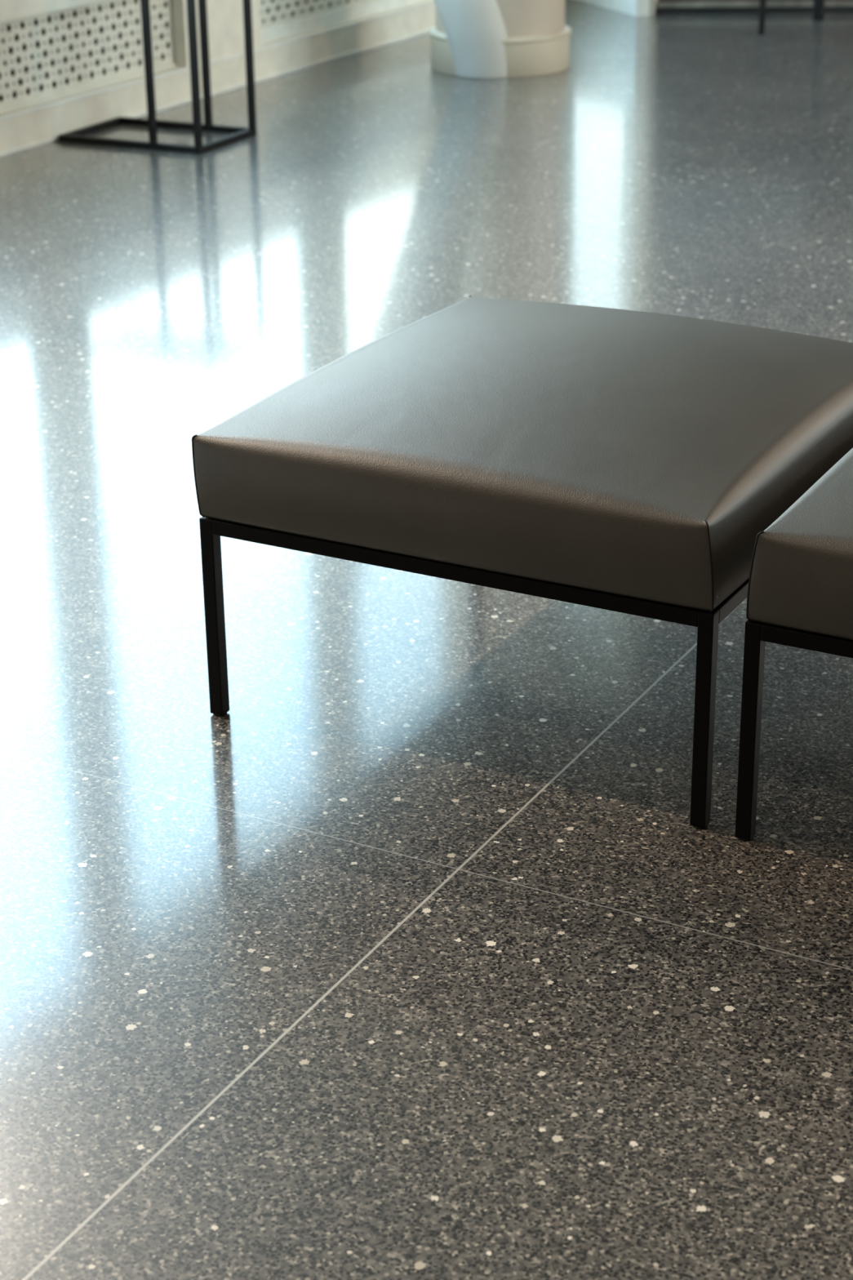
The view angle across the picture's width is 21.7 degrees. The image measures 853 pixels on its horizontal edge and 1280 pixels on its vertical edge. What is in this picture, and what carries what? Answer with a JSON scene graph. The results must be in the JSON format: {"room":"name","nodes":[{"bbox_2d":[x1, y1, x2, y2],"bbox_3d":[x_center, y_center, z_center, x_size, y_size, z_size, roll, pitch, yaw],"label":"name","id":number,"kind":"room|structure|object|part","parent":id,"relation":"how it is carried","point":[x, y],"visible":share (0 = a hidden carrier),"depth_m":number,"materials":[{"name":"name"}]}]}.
{"room":"lobby","nodes":[
{"label":"lobby","id":0,"kind":"room"},
{"bbox_2d":[0,0,435,152],"bbox_3d":[-2.294,-2.386,4.734,0.220,3.350,11.630,12,26,26],"label":"wall","id":1,"kind":"structure","parent":0,"point":[225,24],"depth_m":7.64,"materials":[{"name":"beige paint"}]},
{"bbox_2d":[0,0,176,113],"bbox_3d":[-1.460,-1.687,6.656,0.122,0.272,2.309,12,26,26],"label":"radiator cover","id":2,"kind":"object","parent":1,"relation":"on","point":[55,55],"visible":0.96,"depth_m":7.14,"materials":[{"name":"metal"}]},
{"bbox_2d":[0,1,435,157],"bbox_3d":[-2.178,-0.881,5.322,0.008,0.118,11.610,12,26,26],"label":"baseboard","id":3,"kind":"structure","parent":1,"relation":"attached to","point":[37,144],"depth_m":7.83,"materials":[{"name":"white paint"}]},
{"bbox_2d":[258,0,426,44],"bbox_3d":[-0.219,-2.616,8.745,0.122,0.272,1.941,12,26,26],"label":"radiator cover","id":4,"kind":"object","parent":1,"relation":"on","point":[278,19],"visible":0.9,"depth_m":8.31,"materials":[{"name":"metal"}]},
{"bbox_3d":[-0.178,-2.619,8.719,0.004,0.248,1.937,12,26,26],"label":"perforated panel","id":5,"kind":"part","parent":4,"relation":"part of","materials":[{"name":"metal"}]},
{"bbox_2d":[0,0,852,1279],"bbox_3d":[1.702,-0.645,4.955,7.937,0.120,14.954,12,26,26],"label":"floor","id":6,"kind":"structure","parent":0,"point":[420,955],"depth_m":2.96,"materials":[{"name":"stone"}]},
{"bbox_2d":[58,0,257,154],"bbox_3d":[-0.857,-1.914,6.923,0.524,0.696,0.344,11,26,24],"label":"side table","id":7,"kind":"object","parent":6,"relation":"on","point":[239,133],"visible":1,"depth_m":6.95,"materials":[{"name":"black metal"}]},
{"bbox_3d":[-0.852,-1.605,7.058,0.524,0.020,0.344,11,26,24],"label":"frame","id":8,"kind":"part","parent":7,"relation":"part of","materials":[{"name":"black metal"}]},
{"bbox_2d":[429,0,571,79],"bbox_3d":[-0.002,-3.647,7.548,1.040,3.350,0.542,-4,24,-6],"label":"round column","id":9,"kind":"structure","parent":6,"relation":"on","point":[472,39],"depth_m":7.98,"materials":[{"name":"beige paint"}]},
{"bbox_2d":[191,296,852,828],"bbox_3d":[0.210,-0.184,3.217,0.768,0.464,0.830,12,26,26],"label":"upholstered stool","id":10,"kind":"object","parent":6,"relation":"on","point":[631,462],"visible":0.99,"depth_m":2.91,"materials":[{"name":"grey leather"}]},
{"bbox_3d":[-0.295,-0.033,3.093,0.020,0.294,0.020,12,26,26],"label":"leg","id":11,"kind":"part","parent":10,"relation":"part of","materials":[{"name":"black metal"}]},
{"bbox_3d":[0.212,-0.234,3.194,0.750,0.020,0.810,12,26,26],"label":"frame","id":12,"kind":"part","parent":10,"relation":"part of","materials":[{"name":"black metal"}]},
{"bbox_2d":[192,297,852,611],"bbox_3d":[0.209,-0.321,3.158,0.768,0.166,0.830,12,26,26],"label":"cushion","id":13,"kind":"object","parent":10,"relation":"on","point":[632,460],"depth_m":2.92,"materials":[{"name":"grey leather"}]},
{"bbox_3d":[0.346,0.099,2.771,0.020,0.294,0.020,12,26,26],"label":"leg","id":14,"kind":"part","parent":10,"relation":"part of","materials":[{"name":"black metal"}]},
{"bbox_2d":[758,0,825,35],"bbox_3d":[1.652,-2.855,8.743,0.496,0.900,0.518,16,29,34],"label":"metal chair","id":15,"kind":"object","parent":6,"relation":"on","point":[818,5],"visible":1,"depth_m":8.87,"materials":[{"name":"black metal"}]},
{"bbox_3d":[1.335,-2.623,8.783,0.032,0.450,0.032,16,29,34],"label":"leg","id":16,"kind":"part","parent":15,"relation":"part of","materials":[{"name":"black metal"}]},
{"bbox_3d":[1.621,-2.776,9.124,0.056,0.450,0.056,16,29,34],"label":"leg","id":17,"kind":"part","parent":15,"relation":"part of","materials":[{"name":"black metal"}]},
{"bbox_2d":[734,448,852,840],"bbox_3d":[0.911,-0.038,2.861,0.771,0.464,0.830,12,26,26],"label":"upholstered stool","id":18,"kind":"object","parent":6,"relation":"on","point":[800,588],"visible":1,"depth_m":2.64,"materials":[{"name":"grey leather"}]},
{"bbox_3d":[0.399,0.112,2.740,0.020,0.294,0.020,12,26,26],"label":"leg","id":19,"kind":"part","parent":18,"relation":"part of","materials":[{"name":"black metal"}]},
{"bbox_2d":[747,448,852,639],"bbox_3d":[0.909,-0.175,2.801,0.771,0.166,0.830,12,26,26],"label":"cushion","id":20,"kind":"object","parent":18,"relation":"on","point":[800,587],"depth_m":2.63,"materials":[{"name":"grey leather"}]},
{"bbox_3d":[0.906,-0.089,2.841,0.750,0.020,0.810,12,26,26],"label":"frame","id":21,"kind":"part","parent":18,"relation":"part of","materials":[{"name":"black metal"}]},
{"bbox_2d":[577,0,649,16],"bbox_3d":[0.726,-4.332,9.093,0.060,3.350,0.880,-10,25,-20],"label":"wall","id":22,"kind":"structure","parent":0,"point":[633,7],"depth_m":9.44,"materials":[{"name":"white paint"}]},
{"bbox_2d":[657,0,852,1],"bbox_3d":[4.757,-3.005,9.212,7.575,0.720,0.221,1,24,3],"label":"wall","id":23,"kind":"structure","parent":0,"point":[658,0],"depth_m":9.42,"materials":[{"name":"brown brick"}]},
{"bbox_2d":[648,0,657,14],"bbox_3d":[0.938,-4.209,8.803,0.215,3.350,0.133,-10,25,-21],"label":"door frame","id":24,"kind":"structure","parent":23,"relation":"attached to","point":[652,6],"depth_m":9.41,"materials":[{"name":"grey paint"}]},
{"bbox_2d":[655,6,852,14],"bbox_3d":[4.705,-2.637,9.236,7.475,0.028,0.039,1,24,3],"label":"baseboard","id":25,"kind":"structure","parent":23,"relation":"attached to","point":[770,10],"depth_m":9.40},
{"bbox_2d":[656,0,852,7],"bbox_3d":[4.705,-2.660,9.229,7.475,0.020,0.030,1,24,3],"label":"trim","id":26,"kind":"structure","parent":23,"relation":"attached to","point":[740,3],"depth_m":9.40,"materials":[{"name":"stone"}]}
]}

